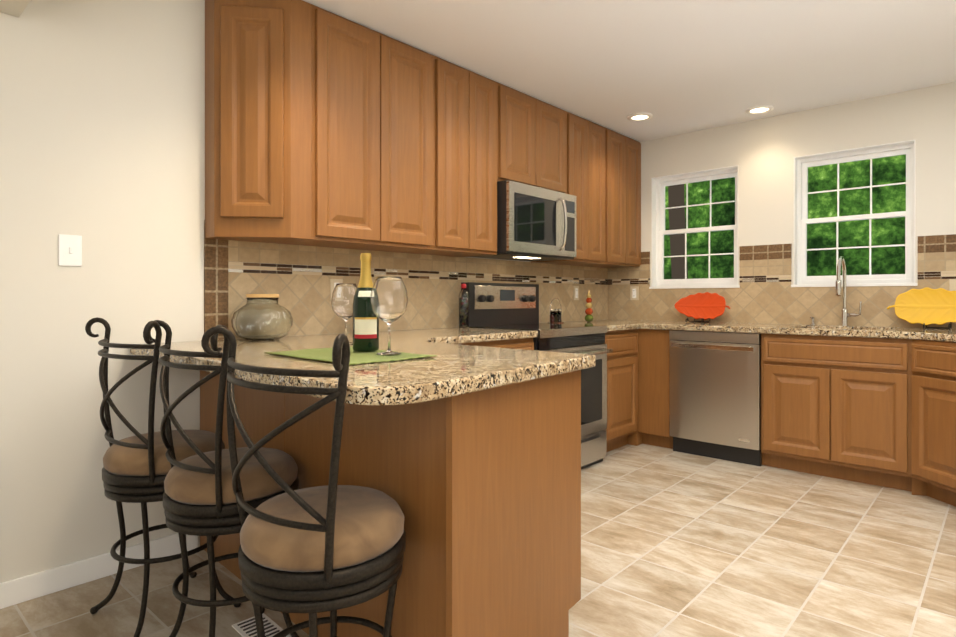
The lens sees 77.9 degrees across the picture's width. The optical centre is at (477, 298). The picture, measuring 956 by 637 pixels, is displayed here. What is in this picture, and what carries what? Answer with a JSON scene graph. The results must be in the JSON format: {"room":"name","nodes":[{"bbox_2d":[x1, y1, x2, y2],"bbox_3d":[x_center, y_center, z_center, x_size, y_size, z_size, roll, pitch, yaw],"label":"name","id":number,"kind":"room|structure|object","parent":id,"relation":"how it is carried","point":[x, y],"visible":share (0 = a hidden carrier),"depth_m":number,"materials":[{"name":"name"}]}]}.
{"room":"kitchen","nodes":[
{"label":"kitchen","id":0,"kind":"room"},
{"bbox_2d":[0,0,604,582],"bbox_3d":[-1.125,-0.119,2.855,0.150,2.440,7.040,0,0,42],"label":"wall","id":1,"kind":"structure","parent":0,"point":[102,128],"depth_m":2.31,"materials":[{"name":"beige paint"}]},
{"bbox_2d":[59,234,81,265],"bbox_3d":[-1.555,-0.184,2.255,0.012,0.118,0.075,0,0,42],"label":"light switch","id":2,"kind":"object","parent":1,"relation":"attached to","point":[70,250],"visible":1,"depth_m":2.25,"materials":[{"name":"white plastic"}]},
{"bbox_2d":[0,533,197,608],"bbox_3d":[-2.262,1.057,1.471,0.013,0.090,3.059,0,0,42],"label":"baseboard","id":3,"kind":"structure","parent":1,"relation":"attached to","point":[35,585],"depth_m":2.27,"materials":[{"name":"white wood"}]},
{"bbox_2d":[205,0,308,243],"bbox_3d":[-0.986,-0.803,2.658,0.312,1.066,0.346,0,0,42],"label":"upper cabinet","id":4,"kind":"object","parent":1,"relation":"attached to","point":[257,51],"depth_m":2.58,"materials":[{"name":"brown wood"}]},
{"bbox_2d":[290,3,384,248],"bbox_3d":[-0.736,-0.803,2.921,0.332,1.066,0.380,0,0,42],"label":"upper cabinet","id":5,"kind":"object","parent":1,"relation":"attached to","point":[324,128],"depth_m":2.80,"materials":[{"name":"brown wood"}]},
{"bbox_2d":[357,35,440,253],"bbox_3d":[-0.481,-0.803,3.203,0.332,1.066,0.380,0,0,42],"label":"upper cabinet","id":6,"kind":"object","parent":1,"relation":"attached to","point":[412,75],"depth_m":3.11,"materials":[{"name":"brown wood"}]},
{"bbox_2d":[204,220,607,339],"bbox_3d":[-0.030,-0.083,3.949,0.010,0.535,3.547,0,0,42],"label":"backsplash","id":7,"kind":"structure","parent":1,"relation":"attached to","point":[296,278],"depth_m":3.23,"materials":[{"name":"tile"}]},
{"bbox_2d":[330,279,342,300],"bbox_3d":[-0.750,-0.045,3.136,0.008,0.118,0.075,0,0,42],"label":"electrical outlet","id":8,"kind":"object","parent":7,"relation":"attached to","point":[333,282],"visible":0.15,"depth_m":3.12,"materials":[{"name":"beige plastic"}]},
{"bbox_2d":[573,286,578,299],"bbox_3d":[0.810,-0.046,4.867,0.008,0.118,0.075,0,0,42],"label":"electrical outlet","id":9,"kind":"object","parent":7,"relation":"attached to","point":[575,292],"visible":1,"depth_m":4.86,"materials":[{"name":"beige plastic"}]},
{"bbox_2d":[413,59,472,255],"bbox_3d":[-0.264,-0.803,3.444,0.332,1.066,0.270,0,0,42],"label":"upper cabinet","id":10,"kind":"object","parent":1,"relation":"attached to","point":[456,81],"depth_m":3.37,"materials":[{"name":"brown wood"}]},
{"bbox_2d":[451,72,500,256],"bbox_3d":[-0.083,-0.803,3.645,0.332,1.066,0.270,0,0,42],"label":"upper cabinet","id":11,"kind":"object","parent":1,"relation":"attached to","point":[486,92],"depth_m":3.55,"materials":[{"name":"brown wood"}]},
{"bbox_2d":[501,84,540,187],"bbox_3d":[0.135,-1.034,3.886,0.332,0.606,0.380,0,0,42],"label":"upper cabinet","id":12,"kind":"object","parent":1,"relation":"attached to","point":[520,112],"depth_m":3.79,"materials":[{"name":"brown wood"}]},
{"bbox_2d":[471,180,575,260],"bbox_3d":[0.310,-0.497,3.979,0.470,0.450,0.752,0,0,42],"label":"over-the-range microwave","id":13,"kind":"object","parent":12,"relation":"attached to","point":[534,223],"visible":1,"depth_m":3.79,"materials":[{"name":"silver metal"}]},
{"bbox_2d":[541,101,568,193],"bbox_3d":[0.389,-1.034,4.168,0.332,0.606,0.380,0,0,42],"label":"upper cabinet","id":14,"kind":"object","parent":1,"relation":"attached to","point":[554,120],"depth_m":4.08,"materials":[{"name":"brown wood"}]},
{"bbox_2d":[531,113,592,263],"bbox_3d":[0.607,-0.804,4.410,0.332,1.066,0.270,0,0,42],"label":"upper cabinet","id":15,"kind":"object","parent":1,"relation":"attached to","point":[580,129],"depth_m":4.36,"materials":[{"name":"brown wood"}]},
{"bbox_2d":[559,123,608,267],"bbox_3d":[0.787,-0.804,4.611,0.332,1.066,0.270,0,0,42],"label":"upper cabinet","id":16,"kind":"object","parent":1,"relation":"attached to","point":[600,134],"depth_m":4.55,"materials":[{"name":"brown wood"}]},
{"bbox_2d":[601,129,628,267],"bbox_3d":[0.978,-0.804,4.821,0.332,1.066,0.298,0,0,42],"label":"upper cabinet","id":17,"kind":"object","parent":1,"relation":"attached to","point":[618,143],"depth_m":4.76,"materials":[{"name":"brown wood"}]},
{"bbox_2d":[629,138,640,266],"bbox_3d":[1.177,-0.805,5.043,0.332,1.066,0.298,0,0,42],"label":"upper cabinet","id":18,"kind":"object","parent":1,"relation":"attached to","point":[634,146],"depth_m":4.96,"materials":[{"name":"brown wood"}]},
{"bbox_2d":[0,444,955,636],"bbox_3d":[0.561,1.152,1.403,4.700,0.100,7.140,0,0,42],"label":"floor","id":19,"kind":"structure","parent":0,"point":[676,544],"depth_m":2.41,"materials":[{"name":"tile"}]},
{"bbox_2d":[85,317,240,636],"bbox_3d":[-1.096,0.584,2.080,0.535,1.033,0.389,0,0,42],"label":"stool","id":20,"kind":"object","parent":19,"relation":"on","point":[136,468],"visible":0.77,"depth_m":1.92,"materials":[{"name":"metal"}]},
{"bbox_2d":[149,320,298,636],"bbox_3d":[-0.758,0.584,1.821,0.535,1.033,0.390,0,0,42],"label":"stool","id":21,"kind":"object","parent":19,"relation":"on","point":[199,498],"visible":0.73,"depth_m":1.66,"materials":[{"name":"metal"}]},
{"bbox_2d":[228,380,291,620],"bbox_3d":[-0.511,0.665,2.340,0.550,0.874,0.704,0,0,42],"label":"base cabinet","id":22,"kind":"object","parent":19,"relation":"on","point":[260,412],"depth_m":2.19,"materials":[{"name":"brown wood"}]},
{"bbox_2d":[232,613,290,636],"bbox_3d":[-0.676,1.098,1.912,0.110,0.006,0.320,0,0,-45],"label":"floor vent","id":23,"kind":"object","parent":19,"relation":"in","point":[245,628],"visible":0.75,"depth_m":1.97,"materials":[{"name":"white metal"}]},
{"bbox_2d":[201,326,405,636],"bbox_3d":[-0.362,0.585,1.411,0.534,1.033,0.389,0,0,42],"label":"stool","id":24,"kind":"object","parent":19,"relation":"on","point":[332,547],"visible":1,"depth_m":1.27,"materials":[{"name":"metal"}]},
{"bbox_2d":[292,361,611,636],"bbox_3d":[-0.067,0.665,1.917,0.676,0.874,0.738,0,0,42],"label":"base cabinet","id":25,"kind":"object","parent":19,"relation":"on","point":[482,488],"depth_m":1.62,"materials":[{"name":"brown wood"}]},
{"bbox_2d":[460,338,533,349],"bbox_3d":[-0.231,0.664,3.269,0.618,0.874,1.012,0,0,42],"label":"base cabinet","id":26,"kind":"object","parent":19,"relation":"on","point":[526,343],"depth_m":3.28,"materials":[{"name":"brown wood"}]},
{"bbox_2d":[461,282,612,468],"bbox_3d":[0.405,0.497,3.894,0.707,1.205,0.758,0,0,42],"label":"stove","id":27,"kind":"object","parent":19,"relation":"on","point":[503,306],"visible":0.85,"depth_m":3.88,"materials":[{"name":"silver metal"}]},
{"bbox_2d":[603,329,639,449],"bbox_3d":[0.796,0.663,4.408,0.618,0.874,0.520,0,0,42],"label":"base cabinet","id":28,"kind":"object","parent":19,"relation":"on","point":[625,344],"depth_m":4.25,"materials":[{"name":"brown wood"}]},
{"bbox_2d":[640,329,672,448],"bbox_3d":[1.485,0.663,4.560,0.245,0.874,0.589,0,0,42],"label":"base cabinet","id":29,"kind":"object","parent":19,"relation":"on","point":[654,343],"depth_m":4.34,"materials":[{"name":"brown wood"}]},
{"bbox_2d":[669,330,761,465],"bbox_3d":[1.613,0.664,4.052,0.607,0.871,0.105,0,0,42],"label":"dishwasher","id":30,"kind":"object","parent":19,"relation":"on","point":[715,394],"visible":0.96,"depth_m":4.01,"materials":[{"name":"silver metal"}]},
{"bbox_2d":[756,333,899,488],"bbox_3d":[2.325,0.663,3.785,0.790,0.874,0.617,0,0,42],"label":"base cabinet","id":31,"kind":"object","parent":19,"relation":"on","point":[828,403],"depth_m":3.56,"materials":[{"name":"brown wood"}]},
{"bbox_2d":[896,339,955,489],"bbox_3d":[2.763,0.664,3.039,0.858,0.874,0.858,0,0,42],"label":"base cabinet","id":32,"kind":"object","parent":19,"relation":"on","point":[916,359],"depth_m":3.23,"materials":[{"name":"brown wood"}]},
{"bbox_2d":[130,319,955,405],"bbox_3d":[1.138,0.205,2.627,3.499,0.040,3.930,0,0,42],"label":"countertop","id":33,"kind":"structure","parent":32,"relation":"on","point":[454,367],"depth_m":1.88,"materials":[{"name":"stone"}]},
{"bbox_2d":[231,294,292,339],"bbox_3d":[-0.970,0.082,2.661,0.262,0.203,0.259,0,0,42],"label":"glass jar","id":34,"kind":"object","parent":33,"relation":"on","point":[262,319],"visible":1,"depth_m":2.57,"materials":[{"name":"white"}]},
{"bbox_2d":[331,283,356,343],"bbox_3d":[-0.544,0.062,2.439,0.122,0.247,0.122,0,0,42],"label":"wine glass","id":35,"kind":"object","parent":33,"relation":"on","point":[343,294],"visible":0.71,"depth_m":2.39,"materials":[{"name":"white"}]},
{"bbox_2d":[264,346,437,364],"bbox_3d":[-0.422,0.181,1.925,0.511,0.006,0.347,0,0,42],"label":"placemat","id":36,"kind":"object","parent":33,"relation":"on","point":[325,354],"visible":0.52,"depth_m":1.87,"materials":[{"name":"fabric"}]},
{"bbox_2d":[353,253,378,351],"bbox_3d":[-0.380,0.012,2.001,0.089,0.331,0.089,0,0,42],"label":"champagne bottle","id":37,"kind":"object","parent":36,"relation":"on","point":[365,328],"visible":0.98,"depth_m":1.97,"materials":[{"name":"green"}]},
{"bbox_2d":[370,277,407,354],"bbox_3d":[-0.286,0.054,1.903,0.122,0.247,0.122,0,0,42],"label":"wine glass","id":38,"kind":"object","parent":36,"relation":"on","point":[389,299],"visible":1,"depth_m":1.86,"materials":[{"name":"white"}]},
{"bbox_2d":[459,284,468,327],"bbox_3d":[-0.090,0.044,3.726,0.064,0.280,0.064,0,0,42],"label":"bottle","id":39,"kind":"object","parent":33,"relation":"on","point":[463,309],"visible":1,"depth_m":3.70,"materials":[{"name":"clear glass"}]},
{"bbox_2d":[549,298,563,323],"bbox_3d":[0.582,0.090,4.426,0.044,0.188,0.155,0,0,42],"label":"spice rack","id":40,"kind":"object","parent":33,"relation":"on","point":[555,315],"visible":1,"depth_m":4.41,"materials":[{"name":"silver metal"}]},
{"bbox_2d":[585,290,592,321],"bbox_3d":[0.869,0.059,4.625,0.068,0.249,0.068,0,0,42],"label":"bottle","id":41,"kind":"object","parent":33,"relation":"on","point":[588,312],"visible":1,"depth_m":4.61,"materials":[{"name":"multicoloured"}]},
{"bbox_2d":[674,292,730,322],"bbox_3d":[1.719,0.067,4.569,0.441,0.237,0.176,0,0,42],"label":"leaf plate","id":42,"kind":"object","parent":33,"relation":"on","point":[705,306],"visible":1,"depth_m":4.59,"materials":[{"name":"orange ceramic"}]},
{"bbox_2d":[810,256,861,325],"bbox_3d":[2.369,-0.049,3.953,0.308,0.467,0.234,0,0,42],"label":"faucet","id":43,"kind":"object","parent":33,"relation":"on","point":[845,314],"visible":1,"depth_m":3.96,"materials":[{"name":"silver metal"}]},
{"bbox_2d":[887,287,955,328],"bbox_3d":[2.782,0.058,3.610,0.481,0.256,0.176,0,0,42],"label":"leaf plate","id":44,"kind":"object","parent":33,"relation":"on","point":[925,306],"visible":1,"depth_m":3.66,"materials":[{"name":"yellow ceramic"}]},
{"bbox_2d":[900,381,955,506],"bbox_3d":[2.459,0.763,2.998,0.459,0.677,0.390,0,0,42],"label":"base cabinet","id":45,"kind":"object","parent":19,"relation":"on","point":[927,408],"depth_m":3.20,"materials":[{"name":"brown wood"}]},
{"bbox_2d":[303,0,955,141],"bbox_3d":[0.561,-1.388,1.401,4.700,0.100,7.140,0,0,42],"label":"ceiling","id":46,"kind":"structure","parent":0,"point":[675,67],"depth_m":3.18,"materials":[{"name":"white paint"}]},
{"bbox_2d":[0,0,30,16],"bbox_3d":[-2.311,-1.178,1.089,0.449,0.319,2.430,0,0,42],"label":"soffit","id":47,"kind":"structure","parent":46,"relation":"attached to","point":[15,8],"depth_m":2.06,"materials":[{"name":"beige paint"}]},
{"bbox_2d":[627,113,652,120],"bbox_3d":[1.191,-1.334,4.347,0.184,0.011,0.184,0,0,42],"label":"recessed light","id":48,"kind":"object","parent":46,"relation":"in","point":[639,116],"visible":1,"depth_m":4.34,"materials":[{"name":"white"}]},
{"bbox_2d":[745,105,773,113],"bbox_3d":[1.989,-1.334,4.180,0.184,0.011,0.184,0,0,42],"label":"recessed light","id":49,"kind":"object","parent":46,"relation":"in","point":[760,109],"visible":1,"depth_m":4.18,"materials":[{"name":"white"}]},
{"bbox_2d":[615,82,955,327],"bbox_3d":[2.804,-0.120,3.890,4.300,2.440,0.160,0,0,42],"label":"wall","id":50,"kind":"structure","parent":0,"point":[762,153],"depth_m":4.25,"materials":[{"name":"beige paint"}]},
{"bbox_2d":[649,165,739,288],"bbox_3d":[1.770,-0.552,4.802,0.732,0.938,0.161,0,0,42],"label":"window","id":51,"kind":"structure","parent":50,"relation":"in","point":[658,230],"depth_m":4.89,"materials":[{"name":"white"}]},
{"bbox_2d":[608,234,955,328],"bbox_3d":[2.750,-0.106,3.824,4.292,0.582,0.010,0,0,42],"label":"backsplash","id":52,"kind":"structure","parent":50,"relation":"attached to","point":[766,293],"depth_m":4.32,"materials":[{"name":"tile"}]},
{"bbox_2d":[630,286,638,299],"bbox_3d":[1.345,-0.046,5.079,0.075,0.118,0.008,0,0,42],"label":"electrical outlet","id":53,"kind":"object","parent":52,"relation":"attached to","point":[634,292],"visible":1,"depth_m":5.08,"materials":[{"name":"beige plastic"}]},
{"bbox_2d":[949,279,955,290],"bbox_3d":[2.979,-0.060,3.606,0.160,0.118,0.008,0,0,42],"label":"electrical outlet","id":54,"kind":"object","parent":52,"relation":"attached to","point":[952,284],"visible":0.56,"depth_m":3.65,"materials":[{"name":"beige plastic"}]},
{"bbox_2d":[791,140,917,286],"bbox_3d":[2.581,-0.551,4.070,0.734,0.938,0.161,0,0,42],"label":"window","id":55,"kind":"structure","parent":50,"relation":"in","point":[802,164],"depth_m":4.08,"materials":[{"name":"white"}]},
{"label":"outside","id":56,"kind":"structure","parent":0,"visible":0},
{"bbox_2d":[664,155,905,278],"bbox_3d":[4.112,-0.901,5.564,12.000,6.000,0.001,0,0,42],"label":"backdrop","id":57,"kind":"structure","parent":56,"point":[886,199],"depth_m":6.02,"materials":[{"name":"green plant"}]},
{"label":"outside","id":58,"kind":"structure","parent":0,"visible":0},
{"bbox_2d":[668,184,687,278],"bbox_3d":[2.169,-0.903,6.374,0.240,6.004,0.162,0,0,42],"label":"trunk","id":59,"kind":"object","parent":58,"point":[676,198],"visible":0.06,"depth_m":6.29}
]}

